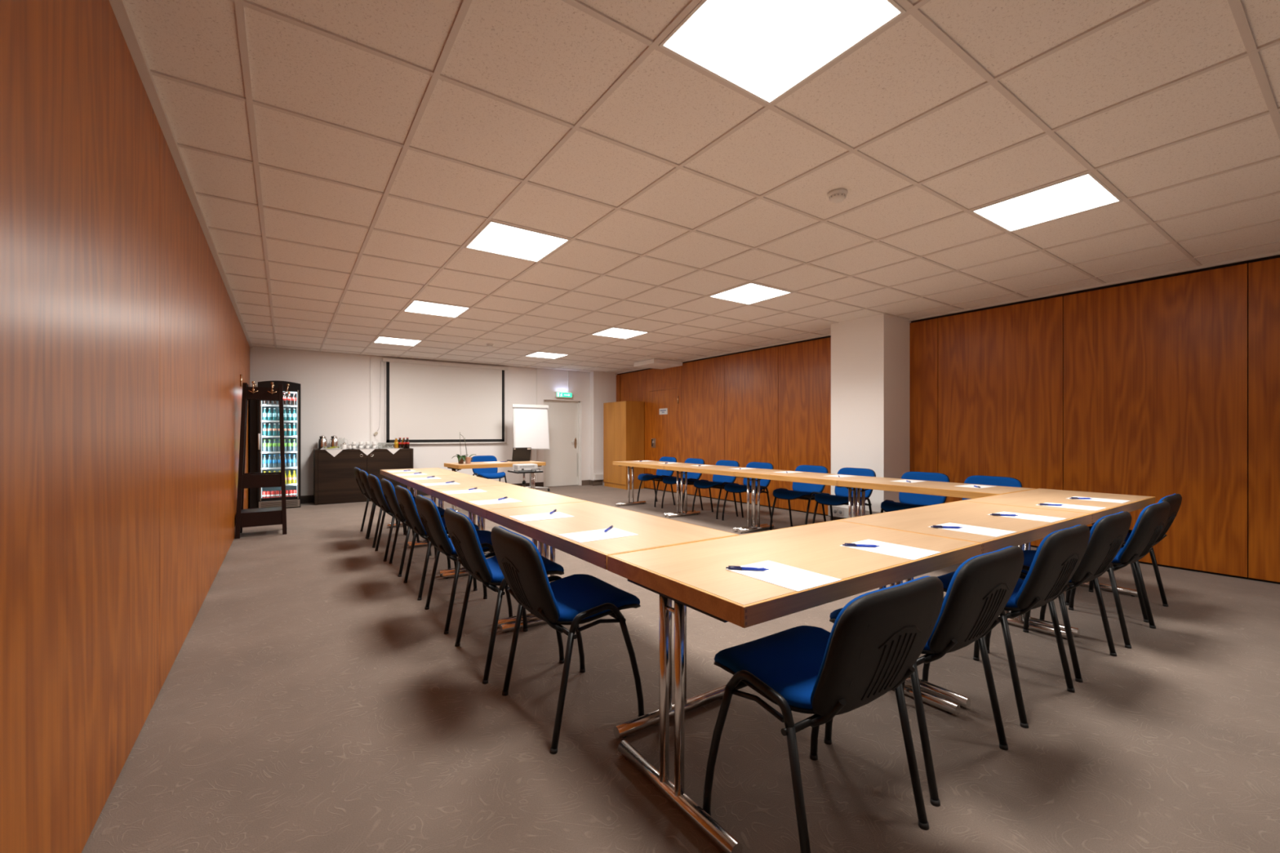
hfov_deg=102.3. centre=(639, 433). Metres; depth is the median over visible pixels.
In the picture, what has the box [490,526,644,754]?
chair
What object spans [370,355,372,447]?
trim
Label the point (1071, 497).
ballpoint pen
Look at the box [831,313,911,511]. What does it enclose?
pillar
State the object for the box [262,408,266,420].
drink bottle
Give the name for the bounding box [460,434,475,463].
potted orchid
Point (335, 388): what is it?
wall
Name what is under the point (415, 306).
recessed light
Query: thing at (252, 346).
trim
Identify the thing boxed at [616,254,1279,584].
wall
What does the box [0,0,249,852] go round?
wall
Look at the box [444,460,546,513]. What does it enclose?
folding table
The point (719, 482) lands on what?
chair
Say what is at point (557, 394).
exit sign
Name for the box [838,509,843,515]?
wall socket
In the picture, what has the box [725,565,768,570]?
ballpoint pen
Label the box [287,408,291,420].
drink bottle
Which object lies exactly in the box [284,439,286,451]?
drink bottle
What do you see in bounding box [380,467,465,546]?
folding table
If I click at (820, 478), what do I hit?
folding table
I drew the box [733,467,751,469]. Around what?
paper sheet
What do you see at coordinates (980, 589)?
chair
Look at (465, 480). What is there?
folding table
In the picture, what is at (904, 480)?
paper sheet
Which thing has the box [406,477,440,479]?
paper sheet
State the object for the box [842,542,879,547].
ballpoint pen
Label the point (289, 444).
drink bottle
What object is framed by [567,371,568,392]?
trim
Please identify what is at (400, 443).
drink bottle
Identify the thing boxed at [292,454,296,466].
drink bottle
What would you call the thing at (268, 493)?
drink can
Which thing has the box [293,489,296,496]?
drink can
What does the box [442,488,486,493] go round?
paper sheet
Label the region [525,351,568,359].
recessed light
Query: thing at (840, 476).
paper sheet
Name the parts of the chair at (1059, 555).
leg, leg, seat, seat frame, leg, backrest, leg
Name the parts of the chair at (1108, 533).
leg, seat frame, leg, seat, leg, backrest, leg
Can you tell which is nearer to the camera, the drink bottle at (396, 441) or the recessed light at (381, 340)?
the recessed light at (381, 340)
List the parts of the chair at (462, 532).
leg, backrest, leg, seat frame, leg, seat, leg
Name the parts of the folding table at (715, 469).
leg, leg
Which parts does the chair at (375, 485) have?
leg, backrest, leg, leg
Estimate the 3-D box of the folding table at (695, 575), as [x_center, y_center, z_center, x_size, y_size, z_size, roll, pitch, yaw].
[0.652,0.825,2.038,1.399,0.740,0.699,0,0,-35]
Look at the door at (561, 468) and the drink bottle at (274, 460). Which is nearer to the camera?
the drink bottle at (274, 460)
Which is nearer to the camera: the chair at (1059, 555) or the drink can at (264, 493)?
the chair at (1059, 555)
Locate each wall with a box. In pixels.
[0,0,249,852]
[249,346,589,496]
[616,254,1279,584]
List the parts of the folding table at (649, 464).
leg, leg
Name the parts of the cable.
cord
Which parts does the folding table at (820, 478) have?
leg, leg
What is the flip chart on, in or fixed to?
on the floor
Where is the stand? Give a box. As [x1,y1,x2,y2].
[507,468,542,487]
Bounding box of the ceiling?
[124,0,1279,373]
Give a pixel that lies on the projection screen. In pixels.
(427, 402)
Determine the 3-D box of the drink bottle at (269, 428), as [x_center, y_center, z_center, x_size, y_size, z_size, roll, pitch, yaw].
[-5.904,-0.066,8.222,0.056,0.200,0.056,0,0,-35]
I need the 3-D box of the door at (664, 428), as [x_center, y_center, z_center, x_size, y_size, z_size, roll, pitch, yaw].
[0.489,0.130,10.726,0.061,2.090,1.014,0,0,-35]
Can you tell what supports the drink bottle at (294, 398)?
on the fridge
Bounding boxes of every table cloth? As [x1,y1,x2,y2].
[325,448,345,457]
[359,448,374,455]
[380,448,401,453]
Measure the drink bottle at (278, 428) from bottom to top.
0.200 m
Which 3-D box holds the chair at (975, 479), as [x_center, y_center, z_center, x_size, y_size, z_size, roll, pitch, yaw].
[3.089,0.796,4.688,0.582,0.800,0.549,0,0,-33]
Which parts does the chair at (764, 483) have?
leg, leg, seat, seat frame, backrest, leg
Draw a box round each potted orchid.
[451,431,468,463]
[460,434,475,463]
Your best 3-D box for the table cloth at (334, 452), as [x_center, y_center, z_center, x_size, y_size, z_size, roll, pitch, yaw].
[-5.277,0.330,8.884,0.353,0.128,0.353,0,0,10]
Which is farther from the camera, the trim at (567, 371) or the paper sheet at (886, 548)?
the trim at (567, 371)
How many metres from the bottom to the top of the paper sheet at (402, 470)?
0.001 m
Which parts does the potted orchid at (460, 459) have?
pot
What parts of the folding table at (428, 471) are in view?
leg, leg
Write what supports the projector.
on the stand
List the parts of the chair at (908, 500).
seat, backrest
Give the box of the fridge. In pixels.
[249,380,300,508]
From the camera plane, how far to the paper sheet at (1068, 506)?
3.19 m
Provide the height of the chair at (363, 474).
0.800 m
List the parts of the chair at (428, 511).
leg, backrest, leg, seat, seat frame, leg, leg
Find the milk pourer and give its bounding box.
[340,442,346,448]
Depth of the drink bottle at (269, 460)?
8.21 m
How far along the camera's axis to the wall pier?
12.00 m
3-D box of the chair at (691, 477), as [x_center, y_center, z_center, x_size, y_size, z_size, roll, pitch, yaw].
[0.678,0.796,8.191,0.582,0.800,0.549,0,0,-34]
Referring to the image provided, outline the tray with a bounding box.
[324,446,340,449]
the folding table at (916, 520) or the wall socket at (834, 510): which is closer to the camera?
the folding table at (916, 520)
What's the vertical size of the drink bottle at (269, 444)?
0.195 m
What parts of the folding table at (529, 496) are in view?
leg, leg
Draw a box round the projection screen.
[382,357,508,444]
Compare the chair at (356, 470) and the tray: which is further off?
the tray
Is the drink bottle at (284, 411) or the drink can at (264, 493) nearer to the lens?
the drink can at (264, 493)
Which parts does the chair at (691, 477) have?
leg, seat, seat frame, backrest, leg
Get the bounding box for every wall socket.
[832,508,837,515]
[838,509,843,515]
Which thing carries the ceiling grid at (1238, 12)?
attached to the ceiling
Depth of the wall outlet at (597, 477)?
11.92 m
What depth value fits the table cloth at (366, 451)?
9.07 m
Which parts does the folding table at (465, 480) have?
leg, leg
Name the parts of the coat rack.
leg, leg, rail, rail, rail, rail, rail, leg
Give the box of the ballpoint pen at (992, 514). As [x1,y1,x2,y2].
[990,513,1018,515]
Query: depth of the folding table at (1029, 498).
3.55 m
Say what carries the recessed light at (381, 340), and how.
in the ceiling
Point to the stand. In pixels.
(509, 471)
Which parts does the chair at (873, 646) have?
leg, seat, seat frame, leg, leg, backrest, leg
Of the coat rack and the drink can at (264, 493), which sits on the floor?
the coat rack
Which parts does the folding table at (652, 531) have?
leg, leg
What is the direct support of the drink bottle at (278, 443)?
on the fridge
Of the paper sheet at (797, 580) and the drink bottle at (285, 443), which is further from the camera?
the drink bottle at (285, 443)
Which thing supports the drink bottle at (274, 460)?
on the fridge
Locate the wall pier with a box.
[589,371,617,484]
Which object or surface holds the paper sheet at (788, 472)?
on the folding table at (820, 478)
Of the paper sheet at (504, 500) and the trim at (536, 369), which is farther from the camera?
the trim at (536, 369)
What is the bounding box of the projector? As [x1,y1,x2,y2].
[512,463,537,471]
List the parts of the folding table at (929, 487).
leg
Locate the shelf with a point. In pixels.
(273, 508)
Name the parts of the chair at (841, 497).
leg, leg, seat, seat frame, backrest, leg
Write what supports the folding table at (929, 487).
on the floor
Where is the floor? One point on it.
(311, 702)
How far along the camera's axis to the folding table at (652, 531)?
2.40 m
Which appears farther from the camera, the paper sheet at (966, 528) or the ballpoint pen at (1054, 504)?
the ballpoint pen at (1054, 504)
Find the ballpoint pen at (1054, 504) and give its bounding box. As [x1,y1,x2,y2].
[1038,503,1063,506]
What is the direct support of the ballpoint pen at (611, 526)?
on the paper sheet at (595, 535)
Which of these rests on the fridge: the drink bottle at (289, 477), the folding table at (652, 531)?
the drink bottle at (289, 477)
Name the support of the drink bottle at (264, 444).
on the fridge
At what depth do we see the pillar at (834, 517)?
6.67 m
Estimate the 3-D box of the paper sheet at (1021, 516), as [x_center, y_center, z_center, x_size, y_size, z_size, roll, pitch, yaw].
[2.119,0.454,2.830,0.210,0.001,0.297,0,0,-33]
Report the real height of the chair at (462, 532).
0.800 m
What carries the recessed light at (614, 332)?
in the ceiling
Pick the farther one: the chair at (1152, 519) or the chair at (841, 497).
the chair at (841, 497)
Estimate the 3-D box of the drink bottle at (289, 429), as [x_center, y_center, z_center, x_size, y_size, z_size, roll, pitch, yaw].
[-5.690,-0.066,8.369,0.056,0.200,0.056,0,0,-35]
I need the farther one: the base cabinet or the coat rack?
the base cabinet
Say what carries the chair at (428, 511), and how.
on the floor
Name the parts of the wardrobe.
door, door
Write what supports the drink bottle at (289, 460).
on the fridge
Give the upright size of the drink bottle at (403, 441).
0.195 m
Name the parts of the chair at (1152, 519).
leg, leg, seat, seat frame, leg, backrest, leg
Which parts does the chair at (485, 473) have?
backrest, seat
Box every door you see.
[240,360,244,509]
[543,401,577,487]
[649,388,678,492]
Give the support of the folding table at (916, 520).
on the floor
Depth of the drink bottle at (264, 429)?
8.17 m
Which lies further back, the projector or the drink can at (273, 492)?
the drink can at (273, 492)
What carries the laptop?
on the folding table at (453, 466)
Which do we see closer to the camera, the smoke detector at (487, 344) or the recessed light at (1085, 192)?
the recessed light at (1085, 192)
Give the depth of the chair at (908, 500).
5.24 m
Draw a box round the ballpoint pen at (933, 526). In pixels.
[930,524,962,528]
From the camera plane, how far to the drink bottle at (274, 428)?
8.24 m
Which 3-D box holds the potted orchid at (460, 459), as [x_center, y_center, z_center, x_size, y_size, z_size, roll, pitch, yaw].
[-2.750,0.212,7.851,0.229,0.485,0.144,0,0,21]
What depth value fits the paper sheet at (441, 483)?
4.70 m
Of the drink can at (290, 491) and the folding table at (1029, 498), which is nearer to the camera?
the folding table at (1029, 498)
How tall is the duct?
0.084 m
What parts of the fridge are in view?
handle, price rail, price rail, price rail, price rail, price rail, price rail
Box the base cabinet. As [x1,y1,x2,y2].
[313,448,413,505]
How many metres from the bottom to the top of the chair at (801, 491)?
0.800 m
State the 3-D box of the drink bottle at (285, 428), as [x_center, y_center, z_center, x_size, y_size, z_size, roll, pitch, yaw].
[-5.743,-0.066,8.332,0.056,0.200,0.056,0,0,-35]
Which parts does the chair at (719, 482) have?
leg, seat, leg, seat frame, leg, backrest, leg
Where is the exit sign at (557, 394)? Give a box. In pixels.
[555,391,572,397]
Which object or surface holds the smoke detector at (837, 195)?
attached to the ceiling
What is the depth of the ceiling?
2.74 m
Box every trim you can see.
[108,0,1279,373]
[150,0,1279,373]
[252,346,585,372]
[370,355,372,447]
[536,368,537,482]
[543,400,580,485]
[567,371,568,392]
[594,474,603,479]
[827,505,886,518]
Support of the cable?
attached to the wall at (335, 388)
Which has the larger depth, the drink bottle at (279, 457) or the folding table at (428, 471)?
the drink bottle at (279, 457)
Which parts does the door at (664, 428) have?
lock plate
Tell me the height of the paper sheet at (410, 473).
0.001 m
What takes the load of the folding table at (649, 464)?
on the floor
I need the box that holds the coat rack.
[235,381,290,538]
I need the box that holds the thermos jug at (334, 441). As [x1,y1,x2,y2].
[328,435,338,448]
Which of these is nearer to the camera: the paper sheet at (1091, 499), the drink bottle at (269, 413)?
the paper sheet at (1091, 499)
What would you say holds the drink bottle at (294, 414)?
on the fridge
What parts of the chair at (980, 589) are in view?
leg, seat, leg, seat frame, backrest, leg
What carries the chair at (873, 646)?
on the floor
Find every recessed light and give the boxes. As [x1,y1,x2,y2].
[373,336,422,346]
[403,300,470,317]
[464,220,570,262]
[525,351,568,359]
[591,327,648,338]
[658,0,906,104]
[708,282,792,304]
[970,172,1122,231]
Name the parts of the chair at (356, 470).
leg, leg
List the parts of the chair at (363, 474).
leg, leg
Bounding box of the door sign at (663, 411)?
[659,408,667,414]
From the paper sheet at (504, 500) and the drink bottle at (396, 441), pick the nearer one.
the paper sheet at (504, 500)
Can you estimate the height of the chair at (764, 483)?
0.800 m
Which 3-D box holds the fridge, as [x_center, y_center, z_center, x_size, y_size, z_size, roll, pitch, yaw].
[-5.917,0.175,8.379,0.663,2.040,0.607,0,0,-35]
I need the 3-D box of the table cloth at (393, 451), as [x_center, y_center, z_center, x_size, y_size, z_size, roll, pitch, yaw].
[-4.523,0.317,9.415,0.339,0.103,0.339,0,0,10]
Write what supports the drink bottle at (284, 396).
on the fridge
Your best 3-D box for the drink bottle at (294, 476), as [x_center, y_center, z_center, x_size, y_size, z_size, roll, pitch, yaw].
[-5.636,0.702,8.406,0.056,0.215,0.056,0,0,-35]
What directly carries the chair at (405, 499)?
on the floor
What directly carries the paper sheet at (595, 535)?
on the folding table at (652, 531)
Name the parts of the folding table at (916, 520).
leg, leg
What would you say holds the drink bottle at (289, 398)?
on the fridge
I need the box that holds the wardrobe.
[603,400,644,489]
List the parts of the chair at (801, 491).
leg, leg, seat, seat frame, leg, backrest, leg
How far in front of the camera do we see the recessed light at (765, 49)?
1.87 m
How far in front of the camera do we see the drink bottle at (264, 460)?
8.17 m
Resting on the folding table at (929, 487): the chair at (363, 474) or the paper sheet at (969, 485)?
the paper sheet at (969, 485)
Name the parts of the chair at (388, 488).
backrest, leg, leg, seat, leg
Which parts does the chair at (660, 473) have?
leg, seat, leg, leg, seat frame, backrest, leg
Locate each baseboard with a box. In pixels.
[300,482,543,503]
[582,480,602,485]
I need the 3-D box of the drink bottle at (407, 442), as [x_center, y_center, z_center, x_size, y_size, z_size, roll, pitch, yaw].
[-4.323,0.168,9.601,0.059,0.195,0.059,0,0,-35]
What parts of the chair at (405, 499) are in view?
leg, backrest, leg, seat, leg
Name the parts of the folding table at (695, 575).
leg, hinge plate, leg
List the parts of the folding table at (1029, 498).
leg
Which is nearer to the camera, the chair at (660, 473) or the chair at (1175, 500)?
the chair at (1175, 500)
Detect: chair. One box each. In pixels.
[353,466,404,538]
[359,470,415,547]
[367,474,431,561]
[380,478,451,577]
[395,485,479,600]
[414,494,512,634]
[444,507,564,684]
[471,455,506,483]
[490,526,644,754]
[636,456,676,506]
[661,457,704,510]
[692,460,739,519]
[702,575,943,852]
[721,462,773,525]
[769,465,828,529]
[812,467,875,524]
[823,546,1024,806]
[880,471,950,513]
[922,524,1090,728]
[962,475,1022,500]
[984,511,1131,682]
[1036,501,1170,648]
[1065,493,1182,622]
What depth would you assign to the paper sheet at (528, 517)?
2.82 m
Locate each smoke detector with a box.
[486,343,493,346]
[827,188,847,203]
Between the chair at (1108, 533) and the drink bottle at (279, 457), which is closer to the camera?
the chair at (1108, 533)
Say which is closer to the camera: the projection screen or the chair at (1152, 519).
the chair at (1152, 519)
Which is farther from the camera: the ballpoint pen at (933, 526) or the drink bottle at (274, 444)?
the drink bottle at (274, 444)
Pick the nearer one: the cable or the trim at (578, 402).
the cable
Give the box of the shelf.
[240,506,281,512]
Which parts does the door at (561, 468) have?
handle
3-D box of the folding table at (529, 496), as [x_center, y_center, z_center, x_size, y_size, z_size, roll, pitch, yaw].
[-1.029,0.825,3.862,0.699,0.740,1.399,0,0,-35]
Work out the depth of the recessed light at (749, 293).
5.30 m
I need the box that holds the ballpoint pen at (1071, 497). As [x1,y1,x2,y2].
[1069,497,1091,499]
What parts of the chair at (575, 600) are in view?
leg, backrest, leg, leg, seat frame, seat, leg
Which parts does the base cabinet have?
door, door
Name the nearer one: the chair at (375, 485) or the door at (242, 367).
the chair at (375, 485)
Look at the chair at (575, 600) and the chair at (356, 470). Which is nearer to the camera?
the chair at (575, 600)
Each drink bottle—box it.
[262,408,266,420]
[262,423,266,435]
[262,439,266,451]
[262,454,266,467]
[267,408,271,420]
[267,423,271,435]
[267,439,271,451]
[267,454,271,467]
[272,408,276,420]
[272,423,276,435]
[272,439,276,451]
[272,454,276,467]
[277,423,279,435]
[277,439,279,451]
[277,454,280,467]
[283,392,286,404]
[283,408,286,420]
[284,423,286,435]
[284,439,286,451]
[287,393,291,404]
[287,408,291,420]
[287,423,291,435]
[287,439,291,451]
[287,454,291,466]
[287,470,291,484]
[292,393,296,405]
[292,408,296,420]
[292,423,296,435]
[292,439,296,451]
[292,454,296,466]
[292,470,296,483]
[395,437,398,448]
[398,437,402,448]
[402,437,405,448]
[405,437,409,448]
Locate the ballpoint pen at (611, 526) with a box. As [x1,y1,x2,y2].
[604,524,613,532]
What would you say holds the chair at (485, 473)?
on the floor
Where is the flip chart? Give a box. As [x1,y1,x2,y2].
[511,404,550,491]
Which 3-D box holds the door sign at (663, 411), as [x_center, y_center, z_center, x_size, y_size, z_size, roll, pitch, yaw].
[0.485,-0.468,10.725,0.007,0.125,0.280,0,0,-35]
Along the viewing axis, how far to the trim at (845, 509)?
6.53 m
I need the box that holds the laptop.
[506,447,531,461]
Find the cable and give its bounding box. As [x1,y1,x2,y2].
[373,360,383,447]
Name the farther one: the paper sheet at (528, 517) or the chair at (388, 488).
the chair at (388, 488)
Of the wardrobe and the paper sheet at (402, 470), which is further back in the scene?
the wardrobe
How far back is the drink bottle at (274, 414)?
8.24 m
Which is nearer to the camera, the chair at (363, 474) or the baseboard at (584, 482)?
the chair at (363, 474)
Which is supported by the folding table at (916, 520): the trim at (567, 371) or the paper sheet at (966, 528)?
the paper sheet at (966, 528)
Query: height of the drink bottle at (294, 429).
0.200 m
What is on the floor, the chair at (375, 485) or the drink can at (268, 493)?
the chair at (375, 485)
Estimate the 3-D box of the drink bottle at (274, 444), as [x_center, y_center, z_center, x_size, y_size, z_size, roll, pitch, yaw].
[-5.850,0.187,8.259,0.056,0.195,0.056,0,0,-35]
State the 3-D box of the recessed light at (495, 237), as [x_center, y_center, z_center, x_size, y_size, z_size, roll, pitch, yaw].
[-0.931,-1.437,3.886,0.600,0.009,0.600,0,0,-35]
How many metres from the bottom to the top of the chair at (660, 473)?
0.800 m
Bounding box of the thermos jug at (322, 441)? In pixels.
[317,435,327,449]
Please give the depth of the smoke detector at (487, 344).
8.21 m
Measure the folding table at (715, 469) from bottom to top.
0.740 m
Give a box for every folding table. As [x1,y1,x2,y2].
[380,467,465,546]
[400,474,512,576]
[431,484,586,627]
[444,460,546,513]
[486,501,738,739]
[607,520,982,852]
[612,460,698,516]
[663,464,768,532]
[734,469,876,533]
[835,500,1092,709]
[836,476,1035,516]
[960,488,1155,636]
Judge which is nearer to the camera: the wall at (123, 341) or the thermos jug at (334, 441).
the wall at (123, 341)
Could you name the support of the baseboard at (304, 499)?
attached to the wall at (335, 388)
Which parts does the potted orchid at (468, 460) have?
pot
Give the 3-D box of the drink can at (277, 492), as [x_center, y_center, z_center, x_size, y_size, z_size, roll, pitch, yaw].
[-5.821,0.972,8.279,0.054,0.116,0.053,0,0,-35]
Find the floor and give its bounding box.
[81,484,1279,852]
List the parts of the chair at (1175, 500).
leg, leg, seat, leg, leg, backrest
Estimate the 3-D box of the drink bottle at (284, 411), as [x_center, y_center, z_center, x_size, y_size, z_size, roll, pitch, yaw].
[-5.743,-0.310,8.332,0.056,0.200,0.056,0,0,-35]
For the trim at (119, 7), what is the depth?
3.04 m
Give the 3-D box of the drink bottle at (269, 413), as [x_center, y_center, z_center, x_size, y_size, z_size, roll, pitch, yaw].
[-5.904,-0.310,8.222,0.056,0.200,0.056,0,0,-35]
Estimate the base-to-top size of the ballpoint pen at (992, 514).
0.012 m
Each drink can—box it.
[262,491,266,497]
[266,491,271,497]
[271,490,275,497]
[275,490,279,497]
[288,489,292,496]
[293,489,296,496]
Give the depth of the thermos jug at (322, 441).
8.84 m
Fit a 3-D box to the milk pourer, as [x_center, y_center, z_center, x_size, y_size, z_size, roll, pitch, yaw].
[-5.176,0.207,9.016,0.091,0.117,0.076,0,0,-23]
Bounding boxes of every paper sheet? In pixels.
[386,470,413,472]
[395,473,426,475]
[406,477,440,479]
[422,482,459,485]
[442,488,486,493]
[468,497,522,505]
[509,511,573,521]
[559,527,637,542]
[725,560,841,591]
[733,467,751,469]
[774,471,803,473]
[826,475,853,477]
[840,539,941,559]
[889,479,927,483]
[928,522,1016,537]
[954,484,995,488]
[986,511,1066,522]
[1035,502,1105,511]
[1066,496,1130,502]
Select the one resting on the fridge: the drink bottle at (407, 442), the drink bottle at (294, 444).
the drink bottle at (294, 444)
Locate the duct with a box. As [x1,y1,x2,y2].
[633,358,682,368]

